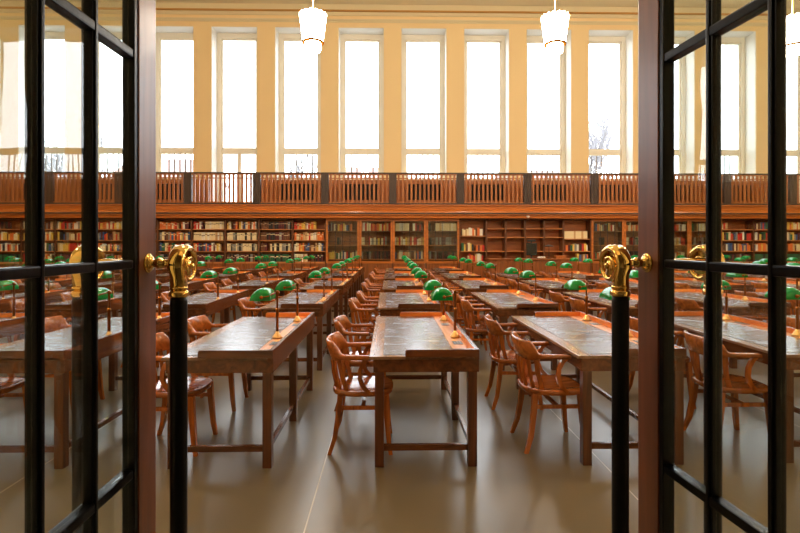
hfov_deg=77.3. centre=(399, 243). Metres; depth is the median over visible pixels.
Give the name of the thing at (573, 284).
desk lamp
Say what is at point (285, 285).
desk lamp
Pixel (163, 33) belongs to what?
window
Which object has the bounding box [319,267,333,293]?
desk lamp
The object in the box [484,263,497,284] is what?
desk lamp
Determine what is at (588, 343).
desk
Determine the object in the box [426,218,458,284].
bookcase
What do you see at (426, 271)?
armchair
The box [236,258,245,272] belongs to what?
desk lamp
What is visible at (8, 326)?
desk
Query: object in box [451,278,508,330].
desk
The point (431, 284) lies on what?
desk lamp
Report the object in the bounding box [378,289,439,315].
desk
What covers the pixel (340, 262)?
desk lamp
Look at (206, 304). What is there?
desk
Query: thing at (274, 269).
armchair
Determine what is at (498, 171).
building
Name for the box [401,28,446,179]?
window
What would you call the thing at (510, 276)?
desk
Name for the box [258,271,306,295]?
desk
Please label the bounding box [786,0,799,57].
pendant lamp
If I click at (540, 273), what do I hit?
armchair
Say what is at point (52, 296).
desk
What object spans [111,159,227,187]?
building
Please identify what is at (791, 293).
desk lamp
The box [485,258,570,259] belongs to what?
countertop
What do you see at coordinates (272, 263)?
desk lamp
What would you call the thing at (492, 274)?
armchair
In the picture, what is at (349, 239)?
bookcase
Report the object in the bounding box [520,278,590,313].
desk
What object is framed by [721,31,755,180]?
window
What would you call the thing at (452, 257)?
desk lamp
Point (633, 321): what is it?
armchair
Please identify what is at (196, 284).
desk
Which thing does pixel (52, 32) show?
window
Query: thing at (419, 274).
desk lamp
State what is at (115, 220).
bookcase
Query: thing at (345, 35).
window
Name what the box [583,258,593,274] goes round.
desk lamp
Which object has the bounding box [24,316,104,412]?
armchair
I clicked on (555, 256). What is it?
box
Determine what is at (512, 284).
armchair
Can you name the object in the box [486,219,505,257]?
bookcase
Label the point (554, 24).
pendant lamp
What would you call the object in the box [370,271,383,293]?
armchair
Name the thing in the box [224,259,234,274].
desk lamp
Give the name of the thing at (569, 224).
bookcase
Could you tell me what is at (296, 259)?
desk lamp
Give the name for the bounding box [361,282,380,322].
armchair
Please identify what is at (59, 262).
desk lamp
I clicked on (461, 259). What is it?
desk lamp
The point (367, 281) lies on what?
armchair
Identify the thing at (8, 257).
desk lamp
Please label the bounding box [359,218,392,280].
bookcase
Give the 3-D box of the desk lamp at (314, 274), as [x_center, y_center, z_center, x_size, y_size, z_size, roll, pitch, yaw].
[-1.131,0.581,6.899,0.250,0.422,0.272,0,0,-4]
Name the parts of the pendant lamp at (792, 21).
lamp shade, globe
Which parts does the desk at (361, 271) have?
leg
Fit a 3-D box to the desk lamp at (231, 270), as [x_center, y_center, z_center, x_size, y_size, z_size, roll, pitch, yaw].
[-2.602,0.581,7.777,0.250,0.422,0.272,0,0,0]
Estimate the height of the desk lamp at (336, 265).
0.422 m
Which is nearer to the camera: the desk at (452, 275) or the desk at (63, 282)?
the desk at (63, 282)
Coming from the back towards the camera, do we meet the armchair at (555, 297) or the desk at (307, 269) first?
the desk at (307, 269)
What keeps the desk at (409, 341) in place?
on the floor
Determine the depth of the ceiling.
18.51 m
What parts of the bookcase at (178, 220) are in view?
shelf, shelf, panel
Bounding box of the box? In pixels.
[554,255,565,258]
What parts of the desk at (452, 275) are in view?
rail, rail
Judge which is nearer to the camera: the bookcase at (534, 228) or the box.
the box
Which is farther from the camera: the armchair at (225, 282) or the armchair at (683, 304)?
the armchair at (225, 282)
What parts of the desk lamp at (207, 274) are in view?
lamp shade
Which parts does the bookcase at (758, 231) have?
panel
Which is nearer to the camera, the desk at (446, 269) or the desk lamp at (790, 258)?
the desk lamp at (790, 258)
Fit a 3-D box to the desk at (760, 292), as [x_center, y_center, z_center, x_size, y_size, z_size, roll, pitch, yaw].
[6.003,1.163,7.283,0.777,0.833,1.950,0,0,-1]
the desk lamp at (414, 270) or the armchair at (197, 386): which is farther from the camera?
the desk lamp at (414, 270)
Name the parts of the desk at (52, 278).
rail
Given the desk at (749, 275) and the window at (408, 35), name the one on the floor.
the desk at (749, 275)
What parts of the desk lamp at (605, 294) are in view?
lamp shade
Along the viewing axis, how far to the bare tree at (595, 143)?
34.69 m
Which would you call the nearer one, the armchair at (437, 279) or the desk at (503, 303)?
the desk at (503, 303)
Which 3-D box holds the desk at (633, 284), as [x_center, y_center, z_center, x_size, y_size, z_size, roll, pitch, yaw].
[4.489,1.163,9.960,0.777,0.833,1.950,0,0,-1]
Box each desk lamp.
[0,280,18,318]
[5,256,15,266]
[9,258,21,265]
[45,259,54,263]
[47,276,49,292]
[54,256,64,260]
[55,261,67,279]
[98,287,112,335]
[101,271,113,298]
[156,281,161,318]
[197,261,206,279]
[200,270,219,299]
[223,267,238,292]
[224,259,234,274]
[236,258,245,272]
[249,287,281,338]
[255,263,267,283]
[268,261,278,279]
[275,279,301,321]
[286,259,295,274]
[293,258,301,272]
[308,270,325,300]
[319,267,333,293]
[332,263,343,284]
[339,261,347,281]
[344,259,353,275]
[404,259,413,275]
[408,263,421,284]
[411,267,426,293]
[414,270,431,300]
[423,279,447,320]
[430,287,459,337]
[451,256,458,269]
[459,258,468,273]
[464,259,474,275]
[476,261,487,280]
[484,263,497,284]
[504,267,520,293]
[514,257,522,271]
[519,270,538,300]
[523,258,532,271]
[545,261,557,280]
[560,263,572,278]
[564,279,590,320]
[569,257,579,272]
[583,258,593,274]
[599,287,632,336]
[629,270,637,277]
[701,280,730,319]
[726,273,748,299]
[734,257,745,262]
[753,261,765,280]
[764,287,799,336]
[786,257,798,262]
[786,262,799,283]
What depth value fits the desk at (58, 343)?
3.54 m
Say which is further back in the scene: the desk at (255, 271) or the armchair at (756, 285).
the desk at (255, 271)
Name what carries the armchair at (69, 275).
on the floor
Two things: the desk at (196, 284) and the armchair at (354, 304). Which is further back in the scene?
the desk at (196, 284)
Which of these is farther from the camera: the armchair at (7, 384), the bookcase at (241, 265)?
the bookcase at (241, 265)
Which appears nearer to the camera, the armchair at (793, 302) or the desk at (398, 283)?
the armchair at (793, 302)
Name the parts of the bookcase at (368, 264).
glass door, cupboard door, panel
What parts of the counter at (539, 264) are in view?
panel, panel, panel, panel, panel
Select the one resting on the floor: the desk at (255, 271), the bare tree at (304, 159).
the desk at (255, 271)
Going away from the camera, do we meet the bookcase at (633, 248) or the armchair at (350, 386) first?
the armchair at (350, 386)
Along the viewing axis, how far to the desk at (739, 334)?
4.17 m
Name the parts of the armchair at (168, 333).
leg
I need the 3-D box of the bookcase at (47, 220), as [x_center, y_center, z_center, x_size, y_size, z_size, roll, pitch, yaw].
[-12.674,0.345,17.708,1.182,2.470,0.442,0,0,-1]
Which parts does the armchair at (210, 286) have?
leg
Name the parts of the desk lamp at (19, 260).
lamp shade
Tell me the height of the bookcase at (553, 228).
2.470 m
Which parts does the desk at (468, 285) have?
rail, rail, rail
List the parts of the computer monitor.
casing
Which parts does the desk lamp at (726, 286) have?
lamp shade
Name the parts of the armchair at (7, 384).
seat, leg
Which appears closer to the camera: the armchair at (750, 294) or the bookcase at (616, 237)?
the armchair at (750, 294)
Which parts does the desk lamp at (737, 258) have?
lamp shade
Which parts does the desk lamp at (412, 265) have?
lamp shade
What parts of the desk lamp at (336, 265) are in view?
lamp shade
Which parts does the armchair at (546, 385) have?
leg, leg, seat, leg, leg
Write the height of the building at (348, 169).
12.500 m
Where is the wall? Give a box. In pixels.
[0,13,767,180]
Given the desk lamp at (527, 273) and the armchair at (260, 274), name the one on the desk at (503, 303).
the desk lamp at (527, 273)
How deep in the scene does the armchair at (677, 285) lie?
9.28 m
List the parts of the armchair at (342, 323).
leg, seat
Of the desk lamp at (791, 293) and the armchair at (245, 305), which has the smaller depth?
the desk lamp at (791, 293)
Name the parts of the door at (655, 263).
pull rod, handle, frame, handle, pull rod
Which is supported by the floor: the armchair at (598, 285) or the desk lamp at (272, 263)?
the armchair at (598, 285)
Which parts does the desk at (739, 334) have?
rail, rail, leg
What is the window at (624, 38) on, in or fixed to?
in the wall
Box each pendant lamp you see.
[299,0,326,53]
[541,0,568,55]
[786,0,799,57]
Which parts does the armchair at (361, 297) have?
seat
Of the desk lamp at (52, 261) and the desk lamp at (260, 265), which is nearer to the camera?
the desk lamp at (260, 265)
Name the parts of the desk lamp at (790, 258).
lamp shade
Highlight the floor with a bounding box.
[0,288,799,532]
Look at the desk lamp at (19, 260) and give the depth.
12.91 m
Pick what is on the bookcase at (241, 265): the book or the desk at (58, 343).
the book
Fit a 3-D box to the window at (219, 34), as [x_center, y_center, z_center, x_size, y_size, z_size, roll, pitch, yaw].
[-6.196,-4.715,19.044,1.700,6.770,0.710,0,0,-1]
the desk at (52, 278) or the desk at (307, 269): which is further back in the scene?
the desk at (307, 269)
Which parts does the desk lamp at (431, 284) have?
lamp shade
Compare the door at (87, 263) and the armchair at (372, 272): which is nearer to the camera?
the door at (87, 263)
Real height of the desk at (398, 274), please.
0.833 m
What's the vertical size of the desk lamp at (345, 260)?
0.422 m
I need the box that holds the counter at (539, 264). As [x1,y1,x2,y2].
[485,258,576,292]
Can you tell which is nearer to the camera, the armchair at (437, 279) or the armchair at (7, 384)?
the armchair at (7, 384)
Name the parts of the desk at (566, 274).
rail, rail, rail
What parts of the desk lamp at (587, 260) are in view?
lamp shade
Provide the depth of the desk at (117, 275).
12.03 m
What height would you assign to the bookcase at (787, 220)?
2.470 m
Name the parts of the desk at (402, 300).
rail, rail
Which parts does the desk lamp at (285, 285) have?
lamp shade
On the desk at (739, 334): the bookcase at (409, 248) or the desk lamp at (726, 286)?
the desk lamp at (726, 286)
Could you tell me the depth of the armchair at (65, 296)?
7.47 m
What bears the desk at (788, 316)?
on the floor
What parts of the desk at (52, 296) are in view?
leg, rail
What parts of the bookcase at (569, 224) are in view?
panel, cupboard door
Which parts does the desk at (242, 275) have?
rail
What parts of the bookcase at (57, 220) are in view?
panel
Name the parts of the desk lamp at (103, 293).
lamp shade, stem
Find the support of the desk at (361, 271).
on the floor
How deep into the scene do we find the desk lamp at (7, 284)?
5.06 m
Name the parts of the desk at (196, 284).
rail, rail, rail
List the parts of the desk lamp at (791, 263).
lamp shade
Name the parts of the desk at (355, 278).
rail, leg, rail, leg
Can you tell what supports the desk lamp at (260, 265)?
on the desk at (252, 286)
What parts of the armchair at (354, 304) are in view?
seat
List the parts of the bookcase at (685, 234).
panel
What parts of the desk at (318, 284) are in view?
rail, rail, leg, leg, rail, leg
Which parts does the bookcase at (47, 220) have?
panel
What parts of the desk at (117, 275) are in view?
rail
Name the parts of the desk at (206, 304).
rail, rail, leg, rail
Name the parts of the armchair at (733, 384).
leg, leg, seat, leg, leg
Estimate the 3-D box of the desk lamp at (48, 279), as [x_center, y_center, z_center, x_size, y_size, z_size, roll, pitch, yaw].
[-5.510,0.581,7.719,0.250,0.422,0.272,0,0,-2]
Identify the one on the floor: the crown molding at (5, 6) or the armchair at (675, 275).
the armchair at (675, 275)
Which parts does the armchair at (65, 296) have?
seat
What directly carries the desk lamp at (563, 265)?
on the desk at (547, 284)
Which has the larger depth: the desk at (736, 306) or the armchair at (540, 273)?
the armchair at (540, 273)
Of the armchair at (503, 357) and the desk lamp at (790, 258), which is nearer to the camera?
the armchair at (503, 357)
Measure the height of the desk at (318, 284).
0.833 m
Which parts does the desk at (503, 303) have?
leg, leg, rail, rail, rail, leg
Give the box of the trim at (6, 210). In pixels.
[0,204,799,218]
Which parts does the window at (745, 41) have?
frame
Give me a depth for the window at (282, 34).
19.28 m
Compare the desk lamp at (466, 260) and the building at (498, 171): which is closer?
the desk lamp at (466, 260)
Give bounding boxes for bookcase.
[0,218,20,266]
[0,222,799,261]
[21,218,54,265]
[55,218,80,262]
[98,218,121,254]
[157,218,190,268]
[191,218,224,285]
[225,218,258,281]
[259,218,291,274]
[292,218,325,282]
[326,218,358,269]
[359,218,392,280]
[393,218,425,278]
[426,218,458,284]
[459,218,485,277]
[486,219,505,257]
[506,219,524,257]
[525,219,543,257]
[544,219,563,257]
[564,219,590,272]
[591,219,623,287]
[624,219,637,254]
[674,219,688,257]
[689,219,721,254]
[722,219,753,279]
[754,219,767,263]
[786,219,799,263]
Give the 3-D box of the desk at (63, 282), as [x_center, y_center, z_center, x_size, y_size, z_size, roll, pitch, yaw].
[-7.209,1.163,9.721,0.777,0.833,1.950,0,0,-1]
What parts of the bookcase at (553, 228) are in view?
panel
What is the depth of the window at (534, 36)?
19.50 m
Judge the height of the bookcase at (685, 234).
2.470 m
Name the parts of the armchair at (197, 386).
leg, seat, leg, leg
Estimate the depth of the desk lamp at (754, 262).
10.59 m
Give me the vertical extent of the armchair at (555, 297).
0.847 m
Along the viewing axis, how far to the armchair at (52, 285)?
9.28 m
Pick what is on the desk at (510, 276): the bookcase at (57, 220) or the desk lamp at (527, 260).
the desk lamp at (527, 260)
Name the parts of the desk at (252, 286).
leg, rail, leg, rail, rail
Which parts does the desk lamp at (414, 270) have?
lamp shade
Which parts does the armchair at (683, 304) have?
leg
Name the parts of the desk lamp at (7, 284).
lamp shade, stem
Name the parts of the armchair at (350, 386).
leg, leg, seat, leg, leg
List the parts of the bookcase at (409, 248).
panel, cupboard door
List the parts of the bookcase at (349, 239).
cupboard door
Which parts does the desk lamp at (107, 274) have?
lamp shade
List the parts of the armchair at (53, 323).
leg, leg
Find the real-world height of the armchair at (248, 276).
0.847 m
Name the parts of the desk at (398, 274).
rail, rail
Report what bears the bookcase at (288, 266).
on the floor
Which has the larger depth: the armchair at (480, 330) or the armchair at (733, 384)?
the armchair at (480, 330)
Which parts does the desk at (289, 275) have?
rail, rail, rail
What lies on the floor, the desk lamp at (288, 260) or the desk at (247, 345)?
the desk at (247, 345)
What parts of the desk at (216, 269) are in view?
rail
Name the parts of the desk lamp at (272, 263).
lamp shade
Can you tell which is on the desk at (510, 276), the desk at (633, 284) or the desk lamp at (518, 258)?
the desk lamp at (518, 258)
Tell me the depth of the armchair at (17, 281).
10.33 m
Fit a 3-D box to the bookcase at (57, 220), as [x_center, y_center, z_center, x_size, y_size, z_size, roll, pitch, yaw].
[-11.492,0.345,17.732,1.182,2.470,0.442,0,0,-1]
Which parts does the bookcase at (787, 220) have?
panel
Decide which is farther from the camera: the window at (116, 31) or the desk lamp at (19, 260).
the window at (116, 31)
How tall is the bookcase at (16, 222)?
2.470 m
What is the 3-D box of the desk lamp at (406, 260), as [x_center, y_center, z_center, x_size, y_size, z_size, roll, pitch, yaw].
[0.231,0.581,12.288,0.250,0.422,0.272,0,0,-3]
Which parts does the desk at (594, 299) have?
leg, rail, leg, rail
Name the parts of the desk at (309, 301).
rail, leg, rail, leg, rail, leg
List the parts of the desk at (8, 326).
rail, rail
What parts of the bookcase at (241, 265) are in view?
cupboard door, shelf, shelf, shelf, shelf, panel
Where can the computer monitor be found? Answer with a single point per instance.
(531, 248)
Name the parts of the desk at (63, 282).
rail, rail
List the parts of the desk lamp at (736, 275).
lamp shade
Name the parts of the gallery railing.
slat panel, post, slat panel, post, slat panel, post, slat panel, post, slat panel, post, slat panel, post, handrail, rail, slat panel, post, slat panel, post, slat panel, post, slat panel, slat panel, post, slat panel, post, slat panel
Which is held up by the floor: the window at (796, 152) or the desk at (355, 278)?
the desk at (355, 278)
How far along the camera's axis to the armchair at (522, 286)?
9.16 m
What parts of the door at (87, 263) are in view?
pull rod, handle, frame, handle, pull rod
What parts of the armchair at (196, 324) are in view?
leg, leg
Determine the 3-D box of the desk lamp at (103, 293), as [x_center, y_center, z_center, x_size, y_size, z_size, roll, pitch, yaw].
[-2.521,0.581,4.195,0.250,0.422,0.272,0,0,2]
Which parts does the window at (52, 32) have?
frame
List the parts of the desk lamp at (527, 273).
lamp shade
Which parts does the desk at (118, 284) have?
rail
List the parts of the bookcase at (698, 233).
panel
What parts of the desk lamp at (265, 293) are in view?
lamp shade, stem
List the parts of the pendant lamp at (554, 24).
lamp shade, globe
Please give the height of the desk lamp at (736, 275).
0.422 m
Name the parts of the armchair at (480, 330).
seat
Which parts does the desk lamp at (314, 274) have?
lamp shade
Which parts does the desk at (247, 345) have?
leg, rail, leg, leg, rail, rail, leg, leg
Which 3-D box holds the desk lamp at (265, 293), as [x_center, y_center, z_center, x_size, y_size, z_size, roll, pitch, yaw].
[-1.113,0.581,4.196,0.250,0.422,0.272,0,0,-3]
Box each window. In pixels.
[19,25,64,178]
[98,26,121,178]
[156,26,192,178]
[212,27,256,201]
[275,27,320,177]
[338,28,383,179]
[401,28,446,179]
[464,29,508,179]
[527,29,570,179]
[589,30,632,178]
[674,31,693,178]
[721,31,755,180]
[786,55,799,202]
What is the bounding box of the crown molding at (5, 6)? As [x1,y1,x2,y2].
[0,1,799,25]
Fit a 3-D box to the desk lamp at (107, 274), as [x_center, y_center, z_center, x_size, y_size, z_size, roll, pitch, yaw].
[-4.013,0.581,6.836,0.250,0.422,0.272,0,0,-4]
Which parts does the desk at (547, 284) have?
rail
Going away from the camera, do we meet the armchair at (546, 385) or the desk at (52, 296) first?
the armchair at (546, 385)
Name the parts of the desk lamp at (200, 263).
lamp shade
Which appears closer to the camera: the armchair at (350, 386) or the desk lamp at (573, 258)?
the armchair at (350, 386)
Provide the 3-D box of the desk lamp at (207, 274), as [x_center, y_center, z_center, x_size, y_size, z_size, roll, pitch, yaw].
[-2.582,0.581,6.863,0.250,0.422,0.272,0,0,-3]
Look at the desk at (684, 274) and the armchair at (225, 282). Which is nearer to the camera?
the armchair at (225, 282)
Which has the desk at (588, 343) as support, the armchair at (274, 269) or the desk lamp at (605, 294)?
the desk lamp at (605, 294)
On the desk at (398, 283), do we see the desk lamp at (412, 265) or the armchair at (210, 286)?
the desk lamp at (412, 265)
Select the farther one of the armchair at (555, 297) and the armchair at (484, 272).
the armchair at (484, 272)
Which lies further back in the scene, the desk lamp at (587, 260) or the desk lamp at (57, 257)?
the desk lamp at (57, 257)
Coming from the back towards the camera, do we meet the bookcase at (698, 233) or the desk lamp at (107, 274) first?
the bookcase at (698, 233)
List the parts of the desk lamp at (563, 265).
lamp shade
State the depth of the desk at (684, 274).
12.60 m
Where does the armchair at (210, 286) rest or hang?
on the floor
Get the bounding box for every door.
[0,0,197,532]
[599,0,799,532]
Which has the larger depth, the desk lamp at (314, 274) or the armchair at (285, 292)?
the armchair at (285, 292)
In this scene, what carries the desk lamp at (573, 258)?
on the desk at (566, 274)
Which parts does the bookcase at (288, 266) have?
shelf, shelf, shelf, cupboard door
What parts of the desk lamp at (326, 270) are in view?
lamp shade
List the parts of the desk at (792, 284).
rail, rail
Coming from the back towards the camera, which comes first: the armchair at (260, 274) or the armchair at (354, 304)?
the armchair at (260, 274)
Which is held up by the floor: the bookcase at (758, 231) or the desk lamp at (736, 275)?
the bookcase at (758, 231)
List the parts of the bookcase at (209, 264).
shelf, shelf, cupboard door, panel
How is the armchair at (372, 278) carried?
on the floor
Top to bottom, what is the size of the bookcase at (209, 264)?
2.470 m
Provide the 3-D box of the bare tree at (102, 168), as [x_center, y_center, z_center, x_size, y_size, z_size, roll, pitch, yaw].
[-24.257,-4.723,37.109,6.219,12.841,7.154,0,0,-44]
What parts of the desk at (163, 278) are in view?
rail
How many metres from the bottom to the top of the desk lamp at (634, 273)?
0.422 m
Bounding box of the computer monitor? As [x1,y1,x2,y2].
[526,240,536,257]
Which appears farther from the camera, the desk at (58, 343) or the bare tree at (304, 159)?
the bare tree at (304, 159)
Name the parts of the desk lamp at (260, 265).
lamp shade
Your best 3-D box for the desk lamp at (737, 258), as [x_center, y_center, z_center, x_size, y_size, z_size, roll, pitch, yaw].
[9.084,0.581,13.329,0.250,0.422,0.272,0,0,-2]
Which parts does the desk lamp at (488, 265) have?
lamp shade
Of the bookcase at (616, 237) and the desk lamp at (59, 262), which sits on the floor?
the bookcase at (616, 237)
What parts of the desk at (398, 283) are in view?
rail, rail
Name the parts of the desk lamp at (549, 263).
lamp shade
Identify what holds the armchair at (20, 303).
on the floor
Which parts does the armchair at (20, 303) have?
leg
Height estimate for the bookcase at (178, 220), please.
2.470 m
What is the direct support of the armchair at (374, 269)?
on the floor
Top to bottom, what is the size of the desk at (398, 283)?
0.833 m
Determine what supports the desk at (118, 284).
on the floor
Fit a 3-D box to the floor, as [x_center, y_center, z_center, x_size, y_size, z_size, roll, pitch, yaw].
[1.134,1.640,8.274,36.000,0.120,22.900,0,0,-1]
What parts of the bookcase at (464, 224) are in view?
panel, cupboard door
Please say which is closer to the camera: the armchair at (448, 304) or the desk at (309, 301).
the desk at (309, 301)
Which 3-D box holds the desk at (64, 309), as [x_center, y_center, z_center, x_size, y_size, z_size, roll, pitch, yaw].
[-4.242,1.163,7.104,0.777,0.833,1.950,0,0,-1]
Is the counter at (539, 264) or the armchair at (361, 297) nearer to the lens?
the armchair at (361, 297)
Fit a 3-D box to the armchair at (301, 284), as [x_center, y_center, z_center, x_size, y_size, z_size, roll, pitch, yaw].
[-1.909,1.157,10.268,0.535,0.847,0.564,0,0,0]
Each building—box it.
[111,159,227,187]
[346,167,377,177]
[497,171,558,177]
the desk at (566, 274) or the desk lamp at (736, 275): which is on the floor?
the desk at (566, 274)
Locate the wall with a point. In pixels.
(9, 29)
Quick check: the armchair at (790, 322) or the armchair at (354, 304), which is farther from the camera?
the armchair at (354, 304)
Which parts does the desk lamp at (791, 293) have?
lamp shade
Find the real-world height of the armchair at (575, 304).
0.847 m
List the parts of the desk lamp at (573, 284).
lamp shade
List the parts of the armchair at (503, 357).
leg, leg, seat, leg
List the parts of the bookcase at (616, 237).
cupboard door, panel, glass door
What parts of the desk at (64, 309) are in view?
rail, leg, rail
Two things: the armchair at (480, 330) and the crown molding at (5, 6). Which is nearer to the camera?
the armchair at (480, 330)
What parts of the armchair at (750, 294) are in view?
seat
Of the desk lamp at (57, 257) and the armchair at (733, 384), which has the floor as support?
the armchair at (733, 384)
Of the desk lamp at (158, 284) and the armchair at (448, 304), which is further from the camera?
the armchair at (448, 304)
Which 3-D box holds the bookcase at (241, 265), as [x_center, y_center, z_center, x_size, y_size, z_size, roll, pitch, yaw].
[-5.581,0.345,17.851,1.182,2.470,0.442,0,0,-1]
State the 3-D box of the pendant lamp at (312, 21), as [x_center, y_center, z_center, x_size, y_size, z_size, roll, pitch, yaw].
[-1.908,-6.555,10.964,0.600,4.730,0.600,0,0,21]
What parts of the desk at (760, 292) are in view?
rail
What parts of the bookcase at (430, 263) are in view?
cupboard door, panel, glass door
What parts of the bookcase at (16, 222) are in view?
cupboard door, panel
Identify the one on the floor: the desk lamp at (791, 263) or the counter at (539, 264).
the counter at (539, 264)
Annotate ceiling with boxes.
[0,0,799,8]
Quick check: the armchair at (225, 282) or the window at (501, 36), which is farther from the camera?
the window at (501, 36)
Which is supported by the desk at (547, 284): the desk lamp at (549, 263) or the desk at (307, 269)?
the desk lamp at (549, 263)
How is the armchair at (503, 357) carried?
on the floor
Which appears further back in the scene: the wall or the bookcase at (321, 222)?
the wall
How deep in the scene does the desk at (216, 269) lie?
15.15 m
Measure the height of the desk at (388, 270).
0.833 m
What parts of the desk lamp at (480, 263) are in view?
lamp shade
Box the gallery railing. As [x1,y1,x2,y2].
[0,171,799,204]
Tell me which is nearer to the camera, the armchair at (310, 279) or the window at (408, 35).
the armchair at (310, 279)
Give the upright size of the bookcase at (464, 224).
2.470 m
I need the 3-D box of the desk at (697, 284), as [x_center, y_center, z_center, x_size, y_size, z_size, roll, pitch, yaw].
[5.957,1.163,9.962,0.777,0.833,1.950,0,0,-1]
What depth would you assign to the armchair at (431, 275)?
11.82 m
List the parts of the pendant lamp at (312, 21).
lamp shade, globe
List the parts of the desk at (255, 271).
rail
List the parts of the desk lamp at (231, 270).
lamp shade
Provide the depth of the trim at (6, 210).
17.44 m
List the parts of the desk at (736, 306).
rail, rail, leg, rail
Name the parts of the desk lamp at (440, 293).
lamp shade, stem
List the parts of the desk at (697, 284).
rail, rail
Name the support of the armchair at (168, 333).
on the floor
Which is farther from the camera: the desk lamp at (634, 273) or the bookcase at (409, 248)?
the bookcase at (409, 248)
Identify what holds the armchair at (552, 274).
on the floor
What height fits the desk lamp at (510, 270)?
0.422 m
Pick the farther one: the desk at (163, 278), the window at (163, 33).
the window at (163, 33)
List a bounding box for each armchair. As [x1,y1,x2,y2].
[0,343,24,409]
[3,279,21,312]
[9,299,24,340]
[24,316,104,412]
[45,283,61,303]
[58,274,71,277]
[60,292,105,323]
[120,332,169,367]
[156,332,217,456]
[161,291,199,333]
[188,315,248,411]
[189,276,210,295]
[203,282,235,322]
[221,279,248,316]
[238,297,266,316]
[246,274,269,303]
[258,271,279,299]
[260,296,282,316]
[273,268,282,273]
[284,287,301,295]
[294,278,316,321]
[308,274,321,282]
[326,331,392,454]
[333,315,385,410]
[348,297,376,350]
[356,291,379,338]
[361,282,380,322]
[364,278,381,307]
[368,273,383,307]
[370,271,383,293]
[373,268,385,293]
[423,268,435,281]
[430,274,444,290]
[435,278,453,311]
[441,282,461,312]
[451,290,486,350]
[460,297,497,349]
[483,271,500,281]
[484,314,542,409]
[491,273,506,283]
[507,278,529,321]
[510,331,579,453]
[519,282,542,296]
[538,271,561,304]
[549,290,568,310]
[551,273,570,302]
[568,297,606,317]
[577,278,605,319]
[595,282,610,316]
[629,316,695,408]
[674,274,682,288]
[674,282,703,310]
[675,296,728,364]
[683,330,767,431]
[734,290,767,320]
[750,282,767,321]
[786,300,799,314]
[786,317,799,328]
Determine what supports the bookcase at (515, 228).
on the floor
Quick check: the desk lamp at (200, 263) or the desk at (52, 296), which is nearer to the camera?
the desk at (52, 296)
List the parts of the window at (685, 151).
frame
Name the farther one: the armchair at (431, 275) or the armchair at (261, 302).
the armchair at (431, 275)
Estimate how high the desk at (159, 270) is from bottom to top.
0.833 m
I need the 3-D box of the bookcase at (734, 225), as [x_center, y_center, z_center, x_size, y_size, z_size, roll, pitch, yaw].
[12.153,0.345,18.207,1.182,2.470,0.442,0,0,-1]
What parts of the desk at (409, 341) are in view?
leg, rail, rail, leg, leg, rail, leg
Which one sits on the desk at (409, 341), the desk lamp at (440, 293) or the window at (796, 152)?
the desk lamp at (440, 293)
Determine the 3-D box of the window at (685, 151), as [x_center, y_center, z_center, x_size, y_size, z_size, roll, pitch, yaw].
[10.354,-5.235,19.452,1.700,5.730,0.860,0,0,-1]
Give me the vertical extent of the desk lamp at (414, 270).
0.422 m
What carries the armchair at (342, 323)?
on the floor
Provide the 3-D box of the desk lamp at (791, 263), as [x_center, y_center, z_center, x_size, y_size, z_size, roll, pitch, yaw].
[7.668,0.581,9.720,0.250,0.422,0.272,0,0,1]
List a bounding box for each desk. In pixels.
[0,278,71,312]
[0,290,67,339]
[0,312,169,468]
[0,313,24,392]
[20,276,58,282]
[23,290,160,316]
[51,281,121,316]
[98,273,121,292]
[156,268,168,274]
[156,272,196,301]
[156,290,248,361]
[157,278,215,316]
[161,312,314,468]
[190,267,228,294]
[198,271,251,306]
[219,278,284,327]
[233,267,274,282]
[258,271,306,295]
[260,289,338,370]
[282,267,318,282]
[299,278,351,325]
[320,271,358,306]
[334,267,363,294]
[369,312,478,466]
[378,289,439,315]
[382,278,423,291]
[384,271,413,279]
[385,267,410,272]
[431,266,463,295]
[440,271,481,311]
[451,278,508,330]
[471,289,558,370]
[494,271,543,297]
[511,311,686,465]
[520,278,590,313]
[548,271,602,281]
[563,289,677,344]
[587,278,637,316]
[674,271,730,278]
[674,278,753,310]
[674,289,790,368]
[674,311,799,462]
[724,272,794,278]
[732,278,799,314]
[754,289,767,298]
[786,315,799,376]
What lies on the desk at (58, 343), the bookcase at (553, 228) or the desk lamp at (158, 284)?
the desk lamp at (158, 284)
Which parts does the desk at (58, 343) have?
rail, leg, leg, rail, rail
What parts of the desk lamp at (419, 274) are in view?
lamp shade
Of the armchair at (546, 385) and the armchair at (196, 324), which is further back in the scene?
the armchair at (196, 324)
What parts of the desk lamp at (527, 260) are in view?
lamp shade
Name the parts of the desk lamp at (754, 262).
lamp shade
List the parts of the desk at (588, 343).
leg, rail, leg, leg, rail, rail, leg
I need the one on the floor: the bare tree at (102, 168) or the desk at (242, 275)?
the desk at (242, 275)
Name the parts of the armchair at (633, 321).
leg, leg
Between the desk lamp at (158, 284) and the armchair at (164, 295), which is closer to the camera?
the desk lamp at (158, 284)
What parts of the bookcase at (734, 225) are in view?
panel, shelf, shelf, shelf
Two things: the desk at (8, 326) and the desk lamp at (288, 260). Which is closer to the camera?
the desk at (8, 326)
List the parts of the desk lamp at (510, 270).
lamp shade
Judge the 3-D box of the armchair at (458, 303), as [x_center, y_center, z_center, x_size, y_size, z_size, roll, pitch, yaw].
[1.030,1.157,7.605,0.535,0.847,0.564,0,0,0]
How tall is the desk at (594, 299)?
0.833 m
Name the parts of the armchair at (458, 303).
seat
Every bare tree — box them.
[45,102,120,176]
[285,136,316,177]
[546,88,618,178]
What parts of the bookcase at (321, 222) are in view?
shelf, shelf, shelf, shelf, cupboard door, panel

